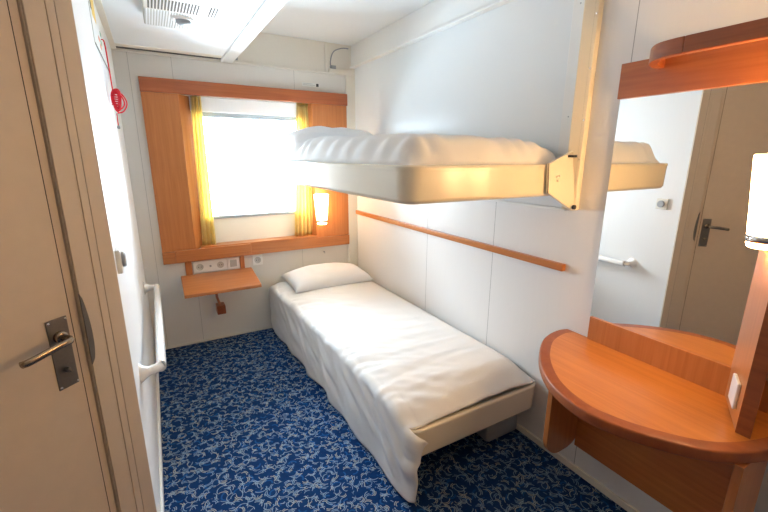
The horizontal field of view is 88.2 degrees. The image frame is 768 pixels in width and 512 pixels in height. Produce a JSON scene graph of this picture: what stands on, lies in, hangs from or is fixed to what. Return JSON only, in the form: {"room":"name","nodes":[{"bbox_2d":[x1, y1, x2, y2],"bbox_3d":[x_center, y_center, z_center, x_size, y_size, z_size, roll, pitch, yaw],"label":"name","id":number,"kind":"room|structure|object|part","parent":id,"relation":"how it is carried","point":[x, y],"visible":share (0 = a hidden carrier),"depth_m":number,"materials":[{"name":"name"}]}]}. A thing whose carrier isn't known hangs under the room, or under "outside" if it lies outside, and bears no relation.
{"room":"ship cabin","nodes":[
{"label":"ship cabin","id":0,"kind":"room"},
{"bbox_2d":[16,0,119,511],"bbox_3d":[-1.014,0.193,0.815,0.060,2.200,0.960,4,15,17],"label":"door frame","id":1,"kind":"structure","parent":0,"point":[18,1],"depth_m":1.09,"materials":[{"name":"brown wood"}]},
{"bbox_2d":[0,0,156,511],"bbox_3d":[-0.970,0.255,0.853,0.109,2.060,0.889,4,15,16],"label":"door","id":2,"kind":"structure","parent":1,"relation":"in","point":[53,458],"depth_m":1.07,"materials":[{"name":"beige laminate"}]},
{"bbox_3d":[-0.889,0.243,1.043,0.062,0.043,0.145,4,15,16],"label":"lever","id":3,"kind":"part","parent":2,"relation":"part of","materials":[{"name":"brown metal"}]},
{"bbox_3d":[-0.903,0.274,1.115,0.004,0.208,0.054,4,15,17],"label":"handle plate","id":4,"kind":"part","parent":2,"relation":"part of","materials":[{"name":"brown metal"}]},
{"bbox_2d":[71,0,159,511],"bbox_3d":[-1.341,-0.114,2.035,0.060,2.200,1.899,-8,16,-29],"label":"wall","id":5,"kind":"structure","parent":0,"point":[109,140],"depth_m":1.67,"materials":[{"name":"white paint"}]},
{"bbox_2d":[88,0,108,70],"bbox_3d":[-1.314,-1.026,1.826,0.006,0.228,0.650,-8,16,-29],"label":"card","id":6,"kind":"object","parent":5,"relation":"attached to","point":[98,34],"visible":0.92,"depth_m":1.76,"materials":[{"name":"white paper"}]},
{"bbox_2d":[101,39,127,128],"bbox_3d":[-1.294,-0.824,1.919,0.069,0.403,0.046,-8,16,-29],"label":"pull cord","id":7,"kind":"object","parent":5,"relation":"hanging from","point":[119,96],"visible":1,"depth_m":1.92,"materials":[{"name":"red plastic"}]},
{"bbox_3d":[-1.315,-0.905,1.885,0.018,0.229,0.008,-8,16,-29],"label":"cord","id":8,"kind":"part","parent":7,"relation":"part of","materials":[{"name":"red plastic"}]},
{"bbox_2d":[115,246,126,273],"bbox_3d":[-0.896,0.012,1.352,0.027,0.080,0.080,-8,16,-29],"label":"thermostat","id":9,"kind":"object","parent":5,"relation":"attached to","point":[121,260],"visible":0.97,"depth_m":1.32,"materials":[{"name":"beige plastic"}]},
{"bbox_2d":[138,282,166,383],"bbox_3d":[-1.244,0.337,2.128,0.098,0.089,1.310,-8,16,-29],"label":"handrail","id":10,"kind":"object","parent":5,"relation":"attached to","point":[160,365],"visible":0.99,"depth_m":1.82,"materials":[{"name":"white plastic"}]},
{"bbox_2d":[155,347,163,511],"bbox_3d":[-1.309,0.927,2.305,0.012,0.050,1.879,-8,16,-29],"label":"baseboard","id":11,"kind":"structure","parent":5,"relation":"attached to","point":[161,488],"depth_m":2.01,"materials":[{"name":"white paint"}]},
{"bbox_2d":[111,50,354,346],"bbox_3d":[-1.047,-0.530,3.292,1.962,2.400,0.100,-8,16,-29],"label":"wall","id":12,"kind":"structure","parent":0,"point":[187,320],"depth_m":3.08,"materials":[{"name":"white paint"}]},
{"bbox_2d":[116,46,220,58],"bbox_3d":[-1.464,-1.412,2.705,0.655,0.048,0.055,-8,16,-29],"label":"trim","id":13,"kind":"structure","parent":12,"relation":"attached to","point":[116,46],"depth_m":2.70,"materials":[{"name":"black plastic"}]},
{"bbox_2d":[190,96,215,244],"bbox_3d":[-1.397,-0.632,3.043,0.102,1.115,0.042,-8,16,-29],"label":"curtain","id":14,"kind":"object","parent":12,"relation":"hanging from","point":[204,193],"visible":1,"depth_m":3.05,"materials":[{"name":"yellow fabric"}]},
{"bbox_2d":[193,258,226,272],"bbox_3d":[-1.390,0.078,3.174,0.250,0.090,0.016,-8,16,-29],"label":"panel","id":15,"kind":"object","parent":12,"relation":"attached to","point":[218,264],"visible":1,"depth_m":3.17,"materials":[{"name":"white plastic"}]},
{"bbox_2d":[196,264,203,269],"bbox_3d":[-1.454,0.089,3.131,0.052,0.052,0.004,-8,16,-29],"label":"outlet","id":16,"kind":"object","parent":15,"relation":"attached to","point":[198,266],"depth_m":3.13,"materials":[{"name":"white plastic"}]},
{"bbox_2d":[217,262,223,267],"bbox_3d":[-1.322,0.071,3.205,0.052,0.052,0.004,-8,16,-29],"label":"outlet","id":17,"kind":"object","parent":15,"relation":"attached to","point":[219,264],"depth_m":3.20,"materials":[{"name":"white plastic"}]},
{"bbox_2d":[175,243,261,314],"bbox_3d":[-1.255,0.231,3.052,0.556,0.548,0.420,-8,16,-29],"label":"shelf","id":18,"kind":"object","parent":12,"relation":"attached to","point":[196,285],"visible":1,"depth_m":3.06,"materials":[{"name":"brown wood"}]},
{"bbox_3d":[-1.335,-0.026,3.132,0.556,0.089,0.024,-8,16,-29],"label":"rail","id":19,"kind":"part","parent":18,"relation":"part of","materials":[{"name":"brown wood"}]},
{"bbox_3d":[-1.321,0.310,3.127,0.052,0.260,0.206,-5,15,-20],"label":"support arm","id":20,"kind":"part","parent":18,"relation":"part of","materials":[{"name":"brown wood"}]},
{"bbox_2d":[165,326,271,349],"bbox_3d":[-1.059,0.641,3.514,1.656,0.020,0.010,-8,16,-29],"label":"baseboard","id":21,"kind":"structure","parent":12,"relation":"attached to","point":[267,327],"depth_m":3.31,"materials":[{"name":"grey plastic"}]},
{"bbox_2d":[227,257,239,268],"bbox_3d":[-1.238,0.058,3.258,0.092,0.090,0.017,-8,16,-29],"label":"light switch","id":22,"kind":"object","parent":12,"relation":"attached to","point":[231,262],"visible":1,"depth_m":3.25,"materials":[{"name":"white plastic"}]},
{"bbox_2d":[138,76,348,264],"bbox_3d":[-1.015,-0.672,3.238,1.537,1.315,0.130,-8,16,-29],"label":"window surround","id":23,"kind":"object","parent":12,"relation":"attached to","point":[166,109],"visible":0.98,"depth_m":2.97,"materials":[{"name":"red wood"}]},
{"bbox_3d":[-1.532,-0.595,2.928,0.320,1.129,0.077,-13,19,-42],"label":"panel","id":24,"kind":"part","parent":23,"relation":"part of","materials":[{"name":"brown wood"}]},
{"bbox_3d":[-0.999,-0.069,3.356,1.537,0.089,0.036,-8,16,-29],"label":"rail","id":25,"kind":"part","parent":23,"relation":"part of","materials":[{"name":"brown wood"}]},
{"bbox_2d":[314,194,327,224],"bbox_3d":[-0.541,-0.405,3.438,0.125,0.258,0.125,4,15,15],"label":"wall lamp","id":26,"kind":"object","parent":23,"relation":"attached to","point":[321,200],"visible":1,"depth_m":3.40,"materials":[{"name":"white glass"}]},
{"bbox_3d":[-0.503,-0.742,3.528,0.349,1.129,0.094,-8,16,-29],"label":"panel","id":27,"kind":"part","parent":23,"relation":"part of","materials":[{"name":"brown wood"}]},
{"bbox_2d":[184,95,305,242],"bbox_3d":[-1.058,-0.690,3.280,1.134,1.145,0.160,-8,16,-29],"label":"window","id":28,"kind":"structure","parent":12,"relation":"in","point":[234,227],"depth_m":3.27,"materials":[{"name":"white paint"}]},
{"bbox_3d":[-1.073,-0.741,3.295,0.896,0.817,0.040,-8,16,-29],"label":"frame","id":29,"kind":"part","parent":28,"relation":"part of","materials":[{"name":"grey rubber"}]},
{"bbox_3d":[-1.072,-0.249,3.414,0.896,0.201,0.039,-8,16,-29],"label":"sill panel","id":30,"kind":"part","parent":28,"relation":"part of","materials":[{"name":"beige paint"}]},
{"bbox_2d":[295,103,312,236],"bbox_3d":[-0.712,-0.725,3.424,0.182,1.115,0.042,-8,16,-29],"label":"curtain","id":31,"kind":"object","parent":28,"relation":"hanging from","point":[303,194],"visible":0.61,"depth_m":3.48,"materials":[{"name":"yellow fabric"}]},
{"bbox_2d":[252,254,262,265],"bbox_3d":[-1.069,0.034,3.353,0.082,0.088,0.014,-8,16,-29],"label":"wall socket","id":32,"kind":"object","parent":12,"relation":"attached to","point":[257,259],"visible":1,"depth_m":3.35,"materials":[{"name":"white plastic"}]},
{"bbox_2d":[254,257,260,262],"bbox_3d":[-1.067,0.035,3.349,0.054,0.054,0.004,-8,16,-29],"label":"outlet","id":33,"kind":"object","parent":32,"relation":"attached to","point":[256,259],"depth_m":3.35,"materials":[{"name":"white plastic"}]},
{"bbox_2d":[235,32,354,74],"bbox_3d":[-0.693,-1.617,3.163,1.008,0.225,0.005,-8,16,-29],"label":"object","id":34,"kind":"structure","parent":12,"relation":"attached to","point":[265,48],"depth_m":3.15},
{"bbox_2d":[302,82,318,86],"bbox_3d":[-0.605,-1.412,3.270,0.147,0.028,0.002,-8,16,-29],"label":"wall label","id":35,"kind":"object","parent":12,"relation":"attached to","point":[303,83],"visible":1,"depth_m":3.27,"materials":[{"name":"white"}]},
{"bbox_2d":[324,42,351,74],"bbox_3d":[-0.383,-1.649,3.325,0.241,0.231,0.030,-8,16,-29],"label":"trim","id":36,"kind":"structure","parent":12,"relation":"attached to","point":[335,71],"depth_m":3.30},
{"bbox_2d":[345,76,357,265],"bbox_3d":[-0.293,-0.499,3.672,0.094,2.160,0.022,-8,16,-29],"label":"trim","id":37,"kind":"structure","parent":12,"relation":"attached to","point":[349,80],"depth_m":3.67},
{"bbox_3d":[-0.428,-1.577,3.314,0.045,0.027,0.034,-8,16,-29],"label":"bracket","id":38,"kind":"object","parent":12,"relation":"attached to","visible":0},
{"bbox_2d":[330,48,347,64],"bbox_3d":[-0.375,-1.666,3.326,0.172,0.162,0.013,-8,16,-29],"label":"cable","id":39,"kind":"object","parent":38,"relation":"attached to","point":[338,48],"visible":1,"depth_m":3.29,"materials":[{"name":"grey plastic"}]},
{"bbox_2d":[101,0,433,55],"bbox_3d":[-0.273,-1.073,0.938,2.564,0.260,4.400,-8,16,-29],"label":"ceiling","id":40,"kind":"structure","parent":0,"point":[343,22],"depth_m":2.48,"materials":[{"name":"paint"}]},
{"bbox_2d":[142,0,224,33],"bbox_3d":[-0.890,-1.092,1.732,0.288,0.092,0.758,-8,16,-29],"label":"ceiling vent","id":41,"kind":"object","parent":40,"relation":"in","point":[197,16],"visible":1,"depth_m":1.75,"materials":[{"name":"beige plastic"}]},
{"bbox_3d":[-0.933,-1.094,1.838,0.104,0.011,0.104,-8,16,-29],"label":"round spout","id":42,"kind":"part","parent":41,"relation":"part of","materials":[{"name":"white paint"}]},
{"bbox_2d":[142,0,224,18],"bbox_3d":[-0.794,-1.058,1.568,0.288,0.078,0.372,-8,16,-29],"label":"grille","id":43,"kind":"object","parent":41,"relation":"attached to","point":[202,8],"depth_m":1.65,"materials":[{"name":"beige plastic"}]},
{"bbox_2d":[221,0,287,62],"bbox_3d":[-0.099,-1.090,1.096,0.084,0.242,4.300,-8,16,-29],"label":"trim","id":44,"kind":"structure","parent":40,"relation":"attached to","point":[268,9],"depth_m":2.12,"materials":[{"name":"white paint"}]},
{"bbox_2d":[159,328,626,511],"bbox_3d":[-0.299,1.150,1.631,2.664,0.050,4.650,-8,16,-29],"label":"floor","id":45,"kind":"structure","parent":0,"point":[245,427],"depth_m":2.03,"materials":[{"name":"carpet"}]},
{"bbox_2d":[410,382,534,456],"bbox_3d":[-0.072,0.639,2.808,0.801,0.372,2.150,-8,16,-29],"label":"bed","id":46,"kind":"object","parent":45,"relation":"on","point":[492,417],"visible":0.2,"depth_m":1.90,"materials":[{"name":"beige plastic"}]},
{"bbox_2d":[269,281,534,502],"bbox_3d":[-0.093,0.608,2.762,0.850,0.445,2.172,-8,16,-29],"label":"sheet","id":47,"kind":"object","parent":46,"relation":"on","point":[388,365],"visible":0.9,"depth_m":2.17,"materials":[{"name":"white fabric"}]},
{"bbox_2d":[281,262,372,292],"bbox_3d":[-0.494,0.153,3.440,0.700,0.153,0.419,-8,16,-29],"label":"pillow","id":48,"kind":"object","parent":47,"relation":"on","point":[324,275],"visible":0.94,"depth_m":3.32,"materials":[{"name":"white fabric"}]},
{"bbox_3d":[-0.066,0.525,2.800,0.731,0.146,2.060,-8,16,-29],"label":"mattress","id":49,"kind":"part","parent":46,"relation":"part of","materials":[{"name":"white fabric"}]},
{"bbox_2d":[357,0,767,511],"bbox_3d":[0.854,-0.188,1.886,0.100,2.430,4.500,-8,16,-29],"label":"wall","id":50,"kind":"structure","parent":0,"point":[508,305],"depth_m":2.04,"materials":[{"name":"white paint"}]},
{"bbox_2d":[93,0,354,76],"bbox_3d":[-0.547,-1.268,2.212,1.762,0.042,1.900,-8,16,-29],"label":"trim","id":51,"kind":"structure","parent":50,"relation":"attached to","point":[98,3],"depth_m":2.68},
{"bbox_2d":[269,151,576,209],"bbox_3d":[-0.003,-0.476,2.312,0.860,0.253,1.939,-8,16,-29],"label":"bunk bed","id":52,"kind":"object","parent":50,"relation":"attached to","point":[401,184],"visible":0.83,"depth_m":1.58,"materials":[{"name":"beige plastic"}]},
{"bbox_2d":[269,160,548,204],"bbox_3d":[-0.020,-0.486,2.341,0.860,0.138,1.870,-8,16,-29],"label":"frame","id":53,"kind":"object","parent":52,"relation":"on","point":[401,184],"depth_m":1.55,"materials":[{"name":"beige plastic"}]},
{"bbox_2d":[283,133,555,164],"bbox_3d":[0.045,-0.587,2.204,0.809,0.159,1.558,-8,16,-29],"label":"duvet","id":54,"kind":"object","parent":52,"relation":"on","point":[384,149],"visible":0.98,"depth_m":1.60,"materials":[{"name":"white fabric"}]},
{"bbox_2d":[278,126,372,150],"bbox_3d":[-0.357,-0.838,2.897,0.740,0.212,0.395,-8,16,-29],"label":"pillow","id":55,"kind":"object","parent":54,"relation":"on","point":[289,141],"visible":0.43,"depth_m":2.73,"materials":[{"name":"white fabric"}]},
{"bbox_2d":[350,0,513,68],"bbox_3d":[0.793,-1.242,1.584,0.050,0.178,4.300,-8,16,-29],"label":"trim","id":56,"kind":"structure","parent":50,"relation":"attached to","point":[437,16],"depth_m":2.53,"materials":[{"name":"white paint"}]},
{"bbox_2d":[356,210,565,271],"bbox_3d":[0.293,-0.177,2.768,0.026,0.034,2.193,-8,16,-29],"label":"wall rail","id":57,"kind":"object","parent":50,"relation":"attached to","point":[547,263],"visible":1,"depth_m":2.31,"materials":[{"name":"brown wood"}]},
{"bbox_2d":[355,0,603,210],"bbox_3d":[0.291,-0.905,2.572,0.045,0.982,2.234,-8,16,-29],"label":"wall panel","id":58,"kind":"object","parent":50,"relation":"attached to","point":[524,70],"visible":0.8,"depth_m":2.02,"materials":[{"name":"paint"}]},
{"bbox_3d":[0.833,-0.679,1.654,0.045,0.972,0.055,-8,16,-29],"label":"post","id":59,"kind":"part","parent":58,"relation":"part of","materials":[{"name":"beige plastic"}]},
{"bbox_2d":[516,423,639,511],"bbox_3d":[0.807,0.983,2.142,0.012,0.035,4.280,-8,16,-29],"label":"baseboard","id":60,"kind":"structure","parent":50,"relation":"attached to","point":[629,508],"depth_m":1.89,"materials":[{"name":"grey plastic"}]},
{"bbox_2d":[538,249,767,511],"bbox_3d":[0.853,0.438,1.409,0.511,0.991,0.843,-8,16,-29],"label":"table","id":61,"kind":"object","parent":50,"relation":"attached to","point":[689,430],"visible":0.99,"depth_m":1.36,"materials":[{"name":"brown wood"}]},
{"bbox_3d":[1.087,0.418,1.230,0.010,0.085,0.080,9,17,32],"label":"socket plate","id":62,"kind":"part","parent":61,"relation":"part of","materials":[{"name":"white plastic"}]},
{"bbox_2d":[587,316,767,413],"bbox_3d":[1.096,0.394,1.472,0.018,0.108,0.712,-8,16,-29],"label":"backsplash","id":63,"kind":"structure","parent":50,"relation":"attached to","point":[707,373],"depth_m":1.50,"materials":[{"name":"brown wood"}]},
{"bbox_2d":[590,82,767,379],"bbox_3d":[1.101,-0.097,1.353,0.009,0.903,0.718,-8,16,-29],"label":"mirror","id":64,"kind":"object","parent":50,"relation":"attached to","point":[675,266],"visible":1,"depth_m":1.41,"materials":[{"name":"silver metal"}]},
{"bbox_2d":[617,17,767,98],"bbox_3d":[1.035,-0.582,1.159,0.197,0.134,0.785,-8,16,-29],"label":"header","id":65,"kind":"object","parent":50,"relation":"attached to","point":[737,54],"visible":1,"depth_m":1.25,"materials":[{"name":"red wood"}]},
{"bbox_3d":[0.917,-0.663,1.304,0.072,0.049,0.237,5,15,18],"label":"grab rail","id":66,"kind":"part","parent":65,"relation":"part of","materials":[{"name":"brown wood"}]},
{"bbox_3d":[0.992,-0.600,1.053,0.026,0.049,0.335,-8,16,-29],"label":"grab rail","id":67,"kind":"part","parent":65,"relation":"part of","materials":[{"name":"brown wood"}]},
{"bbox_2d":[745,154,767,249],"bbox_3d":[1.079,-0.135,1.101,0.125,0.286,0.125,-8,16,-29],"label":"wall lamp","id":68,"kind":"object","parent":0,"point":[756,237],"visible":1,"depth_m":1.09,"materials":[{"name":"white glass"}]}
]}

